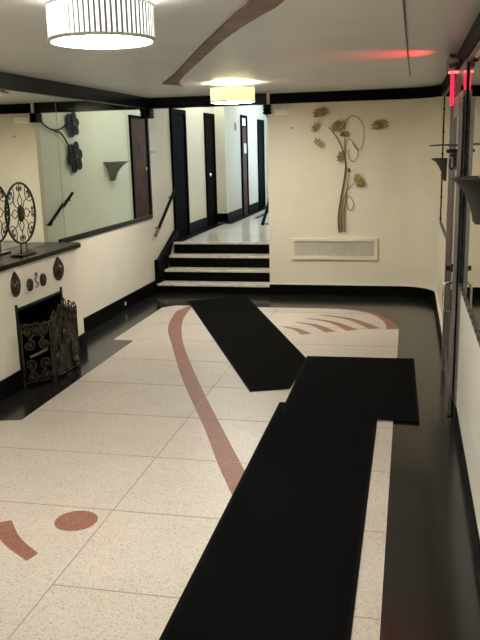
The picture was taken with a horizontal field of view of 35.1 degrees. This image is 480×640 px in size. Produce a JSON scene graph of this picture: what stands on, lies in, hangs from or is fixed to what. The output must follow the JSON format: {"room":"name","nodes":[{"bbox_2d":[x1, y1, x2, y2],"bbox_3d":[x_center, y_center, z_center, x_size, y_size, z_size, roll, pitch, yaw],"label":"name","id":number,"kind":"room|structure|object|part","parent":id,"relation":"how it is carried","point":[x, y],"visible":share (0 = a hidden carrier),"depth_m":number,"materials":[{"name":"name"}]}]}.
{"room":"apartment building lobby","nodes":[
{"label":"apartment building lobby","id":0,"kind":"room"},
{"bbox_2d":[0,92,213,317],"bbox_3d":[-2.117,-0.750,5.040,0.100,3.050,15.620,1,13,12],"label":"wall","id":1,"kind":"structure","parent":0,"point":[114,264],"depth_m":9.32,"materials":[{"name":"beige paint"}]},
{"bbox_2d":[0,89,64,256],"bbox_3d":[-1.882,-1.113,5.800,0.015,1.274,2.327,1,13,12],"label":"wall mirror","id":2,"kind":"object","parent":1,"relation":"attached to","point":[29,148],"visible":1,"depth_m":6.36,"materials":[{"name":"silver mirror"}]},
{"bbox_2d":[0,72,148,108],"bbox_3d":[-2.415,-1.260,3.318,0.030,0.125,12.240,1,13,12],"label":"trim","id":3,"kind":"structure","parent":1,"relation":"attached to","point":[8,81],"depth_m":6.94,"materials":[{"name":"black wood"}]},
{"bbox_2d":[55,97,131,237],"bbox_3d":[-1.448,-1.572,7.752,0.007,1.258,1.764,1,13,12],"label":"wall mirror","id":4,"kind":"object","parent":1,"relation":"attached to","point":[92,136],"visible":1,"depth_m":7.61,"materials":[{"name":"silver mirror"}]},
{"bbox_2d":[59,214,152,241],"bbox_3d":[-1.365,-0.996,8.165,0.022,0.049,2.600,1,13,12],"label":"rail","id":5,"kind":"object","parent":1,"relation":"attached to","point":[126,223],"visible":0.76,"depth_m":7.91,"materials":[{"name":"black"}]},
{"bbox_2d":[83,280,156,332],"bbox_3d":[-1.356,-0.125,8.310,0.018,0.155,2.735,1,13,12],"label":"baseboard","id":6,"kind":"structure","parent":1,"relation":"attached to","point":[110,311],"depth_m":8.34,"materials":[{"name":"black"}]},
{"bbox_2d":[126,106,150,219],"bbox_3d":[-1.189,-1.839,8.907,0.007,1.258,0.652,1,13,12],"label":"wall mirror","id":7,"kind":"object","parent":1,"relation":"attached to","point":[135,117],"visible":1,"depth_m":8.89,"materials":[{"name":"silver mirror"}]},
{"bbox_2d":[146,118,152,214],"bbox_3d":[-1.105,-1.861,9.250,0.025,1.145,0.045,1,13,12],"label":"frame","id":8,"kind":"structure","parent":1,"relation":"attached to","point":[147,123],"depth_m":9.23,"materials":[{"name":"black wood"}]},
{"bbox_2d":[145,109,153,118],"bbox_3d":[-1.090,-2.479,9.132,0.074,0.113,0.150,1,13,12],"label":"bracket","id":9,"kind":"object","parent":1,"relation":"attached to","point":[149,113],"visible":1,"depth_m":9.07,"materials":[{"name":"black"}]},
{"bbox_2d":[154,188,176,236],"bbox_3d":[-0.976,-1.388,9.726,0.096,0.556,0.912,1,13,12],"label":"handrail","id":10,"kind":"object","parent":1,"relation":"attached to","point":[171,197],"visible":1,"depth_m":9.67,"materials":[{"name":"black metal"}]},
{"bbox_2d":[169,108,189,237],"bbox_3d":[-0.826,-2.013,10.499,0.030,1.730,0.680,1,13,12],"label":"door","id":11,"kind":"structure","parent":1,"relation":"in","point":[177,117],"depth_m":10.49,"materials":[{"name":"black wood"}]},
{"bbox_2d":[203,113,217,226],"bbox_3d":[-0.441,-2.389,12.101,0.078,1.740,0.580,1,13,12],"label":"door","id":12,"kind":"structure","parent":1,"relation":"in","point":[209,119],"depth_m":12.09,"materials":[{"name":"black wood"}]},
{"bbox_2d":[190,198,268,233],"bbox_3d":[0.015,-1.962,13.771,1.262,0.150,5.722,5,14,27],"label":"baseboard","id":13,"kind":"structure","parent":1,"relation":"attached to","point":[197,225],"depth_m":12.60,"materials":[{"name":"black"}]},
{"bbox_2d":[171,207,268,254],"bbox_3d":[0.482,-1.647,13.140,1.672,0.211,6.555,1,13,12],"label":"floor","id":14,"kind":"structure","parent":0,"point":[247,228],"depth_m":11.13,"materials":[{"name":"tile"}]},
{"bbox_2d":[214,107,227,212],"bbox_3d":[-0.359,-2.672,12.459,0.272,2.650,0.100,1,13,12],"label":"wall","id":15,"kind":"structure","parent":0,"point":[219,112],"depth_m":12.41,"materials":[{"name":"paint"}]},
{"bbox_2d":[0,292,479,639],"bbox_3d":[-0.639,1.025,3.705,3.642,0.103,12.930,1,13,12],"label":"floor","id":16,"kind":"structure","parent":0,"point":[118,473],"depth_m":4.18,"materials":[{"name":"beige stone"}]},
{"bbox_2d":[0,242,86,401],"bbox_3d":[-1.708,-0.038,6.116,0.272,0.967,1.750,1,13,12],"label":"fireplace","id":17,"kind":"object","parent":16,"relation":"on","point":[36,305],"visible":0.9,"depth_m":6.10,"materials":[{"name":"beige paint"}]},
{"bbox_3d":[-1.716,0.497,5.614,0.014,0.145,0.436,1,13,12],"label":"skirting","id":18,"kind":"part","parent":17,"relation":"part of","materials":[{"name":"black"}]},
{"bbox_2d":[10,271,20,296],"bbox_3d":[-1.674,-0.267,5.686,0.030,0.196,0.132,1,13,12],"label":"wall plaque","id":19,"kind":"object","parent":17,"relation":"attached to","point":[15,284],"visible":1,"depth_m":5.67,"materials":[{"name":"brown metal"}]},
{"bbox_2d":[4,182,36,256],"bbox_3d":[-1.725,-0.800,5.996,0.100,0.572,0.490,1,13,12],"label":"scroll ornament","id":20,"kind":"object","parent":17,"relation":"on","point":[20,210],"visible":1,"depth_m":5.97,"materials":[{"name":"black metal"}]},
{"bbox_2d":[27,279,33,290],"bbox_3d":[-1.628,-0.273,5.905,0.022,0.100,0.084,1,13,12],"label":"wall plaque","id":21,"kind":"object","parent":17,"relation":"attached to","point":[30,285],"visible":1,"depth_m":5.89,"materials":[{"name":"brown metal"}]},
{"bbox_3d":[-1.592,0.119,6.142,0.012,0.645,0.788,1,13,12],"label":"opening frame","id":22,"kind":"part","parent":17,"relation":"part of","materials":[{"name":"black metal"}]},
{"bbox_2d":[0,242,80,271],"bbox_3d":[-1.719,-0.491,6.014,0.270,0.037,1.750,1,13,12],"label":"mantel shelf","id":23,"kind":"object","parent":17,"relation":"attached to","point":[8,263],"depth_m":6.10,"materials":[{"name":"black stone"}]},
{"bbox_2d":[40,273,46,285],"bbox_3d":[-1.580,-0.324,6.116,0.023,0.104,0.088,1,13,12],"label":"wall plaque","id":24,"kind":"object","parent":17,"relation":"attached to","point":[43,279],"visible":1,"depth_m":6.10,"materials":[{"name":"brown metal"}]},
{"bbox_2d":[53,257,63,280],"bbox_3d":[-1.518,-0.432,6.381,0.040,0.203,0.180,1,13,12],"label":"wall plaque","id":25,"kind":"object","parent":17,"relation":"attached to","point":[58,268],"visible":1,"depth_m":6.36,"materials":[{"name":"brown metal"}]},
{"bbox_3d":[-1.564,0.227,6.795,0.236,0.145,0.420,1,13,12],"label":"skirting","id":26,"kind":"part","parent":17,"relation":"part of","materials":[{"name":"black"}]},
{"bbox_2d":[19,298,80,387],"bbox_3d":[-1.480,0.136,6.083,0.230,0.633,0.733,1,13,12],"label":"fireplace screen","id":27,"kind":"object","parent":16,"relation":"on","point":[63,329],"visible":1,"depth_m":5.97,"materials":[{"name":"brown metal"}]},
{"bbox_3d":[-1.559,0.260,5.846,0.250,0.498,0.026,-9,15,-32],"label":"panel","id":28,"kind":"part","parent":27,"relation":"part of","materials":[{"name":"brown metal"}]},
{"bbox_3d":[-1.401,0.153,6.111,0.038,0.582,0.446,1,13,12],"label":"panel","id":29,"kind":"part","parent":27,"relation":"part of","materials":[{"name":"brown metal"}]},
{"bbox_2d":[154,230,269,293],"bbox_3d":[-0.265,-0.766,9.817,1.468,0.690,0.917,1,13,12],"label":"staircase","id":30,"kind":"structure","parent":16,"relation":"on","point":[195,267],"depth_m":9.73,"materials":[{"name":"black"}]},
{"bbox_2d":[188,296,305,391],"bbox_3d":[0.027,0.120,7.397,0.727,0.007,3.674,-3,13,-9],"label":"floor mat","id":31,"kind":"object","parent":16,"relation":"on","point":[262,356],"visible":0.98,"depth_m":6.96,"materials":[{"name":"black"}]},
{"bbox_2d":[159,402,376,639],"bbox_3d":[0.142,1.070,3.168,0.689,0.007,4.420,1,13,12],"label":"floor mat","id":32,"kind":"object","parent":16,"relation":"on","point":[281,561],"visible":1,"depth_m":3.41,"materials":[{"name":"black"}]},
{"bbox_2d":[281,356,419,421],"bbox_3d":[0.864,0.476,5.689,0.919,0.007,1.510,1,13,12],"label":"floor mat","id":33,"kind":"object","parent":16,"relation":"on","point":[330,386],"visible":1,"depth_m":5.54,"materials":[{"name":"black"}]},
{"bbox_2d":[0,0,479,97],"bbox_3d":[-0.740,-1.329,2.932,3.662,0.100,12.450,1,13,12],"label":"ceiling","id":34,"kind":"structure","parent":0,"point":[296,45],"depth_m":4.85,"materials":[{"name":"paint"}]},
{"bbox_2d":[44,0,155,48],"bbox_3d":[-0.564,-1.218,3.081,0.436,0.192,0.436,1,13,12],"label":"ceiling lamp","id":35,"kind":"object","parent":34,"relation":"attached to","point":[77,24],"visible":1,"depth_m":2.93,"materials":[{"name":"white"}]},
{"bbox_2d":[52,35,150,46],"bbox_3d":[-0.562,-1.141,3.098,0.404,0.005,0.404,1,13,12],"label":"diffuser","id":36,"kind":"object","parent":35,"relation":"attached to","point":[57,40],"depth_m":3.10,"materials":[{"name":"white plastic"}]},
{"bbox_2d":[162,0,284,85],"bbox_3d":[-0.156,-1.638,4.489,0.274,0.012,6.052,-3,13,-9],"label":"trim","id":37,"kind":"structure","parent":34,"relation":"attached to","point":[253,9],"depth_m":3.97,"materials":[{"name":"brown paint"}]},
{"bbox_2d":[210,82,254,103],"bbox_3d":[-0.072,-2.190,7.337,0.436,0.192,0.436,1,13,12],"label":"ceiling lamp","id":38,"kind":"object","parent":34,"relation":"attached to","point":[233,93],"visible":1,"depth_m":7.17,"materials":[{"name":"beige fabric"}]},
{"bbox_3d":[-0.072,-2.175,7.340,0.428,0.133,0.428,1,13,12],"label":"lamp shade","id":39,"kind":"part","parent":38,"relation":"part of","materials":[{"name":"beige fabric"}]},
{"bbox_2d":[214,101,250,102],"bbox_3d":[-0.070,-2.113,7.354,0.404,0.005,0.404,1,13,12],"label":"diffuser","id":40,"kind":"object","parent":38,"relation":"attached to","point":[214,101],"depth_m":7.35,"materials":[{"name":"white"}]},
{"bbox_2d":[402,0,410,75],"bbox_3d":[1.067,-1.751,4.845,0.013,0.012,4.450,1,13,13],"label":"trim","id":41,"kind":"structure","parent":34,"relation":"attached to","point":[403,1],"depth_m":4.22,"materials":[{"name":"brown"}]},
{"bbox_2d":[225,105,267,212],"bbox_3d":[0.134,-3.091,14.263,0.100,2.650,3.730,1,13,12],"label":"wall","id":42,"kind":"structure","parent":0,"point":[254,112],"depth_m":13.49,"materials":[{"name":"paint"}]},
{"bbox_2d":[240,115,248,215],"bbox_3d":[0.087,-2.796,13.780,0.030,1.770,0.500,1,13,12],"label":"door","id":43,"kind":"structure","parent":42,"relation":"in","point":[243,118],"depth_m":13.76,"materials":[{"name":"black wood"}]},
{"bbox_3d":[0.061,-3.547,13.612,0.015,0.130,0.400,1,13,12],"label":"transom pane","id":44,"kind":"part","parent":43,"relation":"part of","materials":[{"name":"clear glass"}]},
{"bbox_2d":[257,119,265,208],"bbox_3d":[0.430,-3.135,15.311,0.030,1.740,0.610,1,13,12],"label":"door","id":45,"kind":"structure","parent":42,"relation":"in","point":[260,123],"depth_m":15.29,"materials":[{"name":"black wood"}]},
{"bbox_2d":[267,84,445,320],"bbox_3d":[1.053,-1.107,7.477,2.090,2.520,3.130,1,13,12],"label":"wall","id":46,"kind":"structure","parent":0,"point":[397,204],"depth_m":8.82,"materials":[{"name":"beige paint"}]},
{"bbox_2d":[149,93,266,108],"bbox_3d":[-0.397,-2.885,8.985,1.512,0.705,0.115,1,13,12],"label":"trim","id":47,"kind":"structure","parent":46,"relation":"attached to","point":[260,99],"depth_m":9.04,"materials":[{"name":"black wood"}]},
{"bbox_2d":[263,104,270,114],"bbox_3d":[0.329,-2.462,8.897,0.095,0.113,0.180,1,13,12],"label":"bracket","id":48,"kind":"object","parent":46,"relation":"attached to","point":[266,107],"visible":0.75,"depth_m":8.81,"materials":[{"name":"black"}]},
{"bbox_2d":[274,108,289,114],"bbox_3d":[0.477,-2.408,8.784,0.185,0.070,0.075,1,13,12],"label":"wall fitting","id":49,"kind":"object","parent":46,"relation":"attached to","point":[286,111],"visible":1,"depth_m":8.79,"materials":[{"name":"white plastic"}]},
{"bbox_2d":[311,106,328,147],"bbox_3d":[0.922,-2.216,8.740,0.195,0.454,0.050,1,13,12],"label":"wall sculpture","id":50,"kind":"object","parent":46,"relation":"attached to","point":[319,112],"depth_m":8.71,"materials":[{"name":"gold metal"}]},
{"bbox_2d":[267,88,388,103],"bbox_3d":[0.990,-2.548,8.666,1.390,0.130,0.018,1,13,12],"label":"trim","id":51,"kind":"structure","parent":46,"relation":"attached to","point":[268,97],"depth_m":8.68,"materials":[{"name":"beige"}]},
{"bbox_2d":[291,238,377,259],"bbox_3d":[1.118,-0.843,9.027,1.023,0.256,0.028,1,13,12],"label":"air vent","id":52,"kind":"object","parent":46,"relation":"in","point":[302,248],"visible":1,"depth_m":9.02,"materials":[{"name":"beige metal"}]},
{"bbox_3d":[1.116,-0.849,9.032,0.936,0.176,0.016,1,13,12],"label":"grille panel","id":53,"kind":"part","parent":52,"relation":"part of","materials":[{"name":"beige metal"}]},
{"bbox_2d":[328,115,363,232],"bbox_3d":[1.228,-1.678,8.795,0.403,1.325,0.050,1,13,12],"label":"wall sculpture","id":54,"kind":"object","parent":46,"relation":"attached to","point":[338,125],"depth_m":8.76,"materials":[{"name":"gold metal"}]},
{"bbox_3d":[1.127,-1.622,8.836,0.217,1.218,0.023,1,13,12],"label":"stem","id":55,"kind":"part","parent":54,"relation":"part of","materials":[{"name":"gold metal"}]},
{"bbox_3d":[1.240,-1.379,8.867,0.056,0.704,0.013,1,13,12],"label":"stem","id":56,"kind":"part","parent":54,"relation":"part of","materials":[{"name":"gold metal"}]},
{"bbox_3d":[1.255,-1.310,8.879,0.149,0.562,0.016,1,13,12],"label":"stem","id":57,"kind":"part","parent":54,"relation":"part of","materials":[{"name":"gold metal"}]},
{"bbox_2d":[270,283,436,302],"bbox_3d":[1.348,-0.344,9.049,2.012,0.125,0.334,4,14,23],"label":"baseboard","id":58,"kind":"structure","parent":46,"relation":"attached to","point":[339,290],"depth_m":9.08,"materials":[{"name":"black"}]},
{"bbox_2d":[370,120,387,129],"bbox_3d":[1.573,-2.205,8.596,0.189,0.099,0.050,1,13,12],"label":"wall sculpture","id":59,"kind":"object","parent":46,"relation":"attached to","point":[380,124],"depth_m":8.58,"materials":[{"name":"gold metal"}]},
{"bbox_2d":[435,292,442,346],"bbox_3d":[1.921,0.039,7.289,0.020,0.125,2.560,1,13,12],"label":"baseboard","id":60,"kind":"structure","parent":46,"relation":"attached to","point":[435,296],"depth_m":7.47,"materials":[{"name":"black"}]},
{"bbox_2d":[439,86,449,238],"bbox_3d":[1.909,-1.474,7.069,0.021,1.297,1.544,1,13,12],"label":"wall mirror","id":61,"kind":"object","parent":46,"relation":"attached to","point":[446,109],"visible":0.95,"depth_m":7.18,"materials":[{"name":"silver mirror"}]},
{"bbox_2d":[431,158,447,180],"bbox_3d":[1.756,-1.329,6.716,0.135,0.197,0.270,1,13,12],"label":"wall sconce","id":62,"kind":"object","parent":61,"relation":"attached to","point":[441,162],"visible":1,"depth_m":6.65,"materials":[{"name":"grey paint"}]},
{"bbox_3d":[2.077,-1.643,7.796,0.013,1.255,0.012,1,13,12],"label":"rail","id":63,"kind":"part","parent":61,"relation":"part of","materials":[{"name":"black"}]},
{"bbox_2d":[452,99,479,537],"bbox_3d":[0.686,0.285,1.341,0.120,2.520,9.320,1,13,12],"label":"wall","id":64,"kind":"structure","parent":0,"point":[468,375],"depth_m":4.04,"materials":[{"name":"white paint"}]},
{"bbox_2d":[270,12,479,103],"bbox_3d":[-0.014,-1.196,2.789,1.935,0.117,12.230,1,13,12],"label":"trim","id":65,"kind":"structure","parent":64,"relation":"attached to","point":[472,39],"depth_m":8.51,"materials":[{"name":"black wood"}]},
{"bbox_2d":[441,57,467,417],"bbox_3d":[1.451,-0.577,5.264,0.102,2.240,1.145,1,13,12],"label":"door","id":66,"kind":"structure","parent":64,"relation":"in","point":[460,79],"depth_m":4.96,"materials":[{"name":"silver metal"}]},
{"bbox_2d":[430,144,455,169],"bbox_3d":[1.351,-1.076,5.019,0.194,0.171,0.172,1,13,12],"label":"rod bracket","id":67,"kind":"object","parent":66,"relation":"attached to","point":[452,151],"visible":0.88,"depth_m":5.02,"materials":[{"name":"grey metal"}]},
{"bbox_3d":[1.356,-1.159,5.049,0.186,0.021,0.016,1,13,12],"label":"rod","id":68,"kind":"part","parent":67,"relation":"part of","materials":[{"name":"grey metal"}]},
{"bbox_3d":[1.365,-0.150,5.017,0.058,0.220,0.019,1,13,12],"label":"pull handle","id":69,"kind":"part","parent":66,"relation":"part of","materials":[{"name":"silver metal"}]},
{"bbox_3d":[1.461,-0.509,5.233,0.009,1.720,0.970,2,13,14],"label":"pane","id":70,"kind":"part","parent":66,"relation":"part of","materials":[{"name":"clear glass"}]},
{"bbox_2d":[448,70,458,105],"bbox_3d":[1.461,-1.590,5.214,0.070,0.227,0.050,1,13,12],"label":"exit sign","id":71,"kind":"object","parent":66,"relation":"attached to","point":[452,73],"visible":0.99,"depth_m":5.19,"materials":[{"name":"red plastic"}]},
{"bbox_3d":[1.473,-0.469,5.269,0.024,2.005,1.066,2,13,14],"label":"frame","id":72,"kind":"part","parent":66,"relation":"part of","materials":[{"name":"silver metal"}]},
{"bbox_2d":[446,54,461,72],"bbox_3d":[1.400,-1.706,5.016,0.074,0.117,1.002,1,13,12],"label":"bracket","id":73,"kind":"object","parent":66,"relation":"attached to","point":[451,61],"depth_m":5.10,"materials":[{"name":"grey metal"}]},
{"bbox_3d":[1.353,-1.641,4.832,0.064,0.074,0.604,1,13,10],"label":"arm","id":74,"kind":"part","parent":73,"relation":"part of","materials":[{"name":"grey metal"}]},
{"bbox_3d":[1.464,-1.554,5.025,0.010,0.130,1.065,1,13,12],"label":"transom pane","id":75,"kind":"part","parent":66,"relation":"part of","materials":[{"name":"clear glass"}]},
{"bbox_2d":[454,407,479,584],"bbox_3d":[0.532,1.490,1.086,0.014,0.090,8.040,1,13,12],"label":"baseboard","id":76,"kind":"structure","parent":64,"relation":"attached to","point":[472,518],"depth_m":3.72,"materials":[{"name":"black"}]},
{"bbox_2d":[458,41,479,346],"bbox_3d":[1.007,-0.514,3.049,0.021,1.357,3.284,1,13,12],"label":"wall mirror","id":77,"kind":"object","parent":64,"relation":"attached to","point":[469,272],"visible":1,"depth_m":4.05,"materials":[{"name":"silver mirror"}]},
{"bbox_3d":[1.360,-0.875,4.605,0.013,1.315,0.012,1,13,12],"label":"rail","id":78,"kind":"part","parent":77,"relation":"part of","materials":[{"name":"black"}]},
{"bbox_2d":[451,176,479,224],"bbox_3d":[1.022,-0.541,3.449,0.135,0.212,0.270,1,13,12],"label":"wall sconce","id":79,"kind":"object","parent":77,"relation":"attached to","point":[470,185],"visible":1,"depth_m":3.39,"materials":[{"name":"grey paint"}]},
{"bbox_3d":[1.026,0.137,3.195,0.014,0.022,3.284,1,13,12],"label":"rail","id":80,"kind":"part","parent":77,"relation":"part of","materials":[{"name":"grey"}]},
{"bbox_3d":[0.994,-1.166,2.901,0.014,0.020,3.284,1,13,12],"label":"rail","id":81,"kind":"part","parent":77,"relation":"part of","materials":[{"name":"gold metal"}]},
{"bbox_3d":[1.152,-2.698,12.408,0.100,2.650,7.000,1,13,12],"label":"wall","id":82,"kind":"structure","parent":0,"visible":0},
{"bbox_2d":[261,199,268,225],"bbox_3d":[0.374,-1.410,9.466,0.100,0.396,0.738,1,13,12],"label":"handrail","id":83,"kind":"object","parent":82,"relation":"attached to","point":[267,205],"visible":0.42,"depth_m":9.30,"materials":[{"name":"black metal"}]}
]}

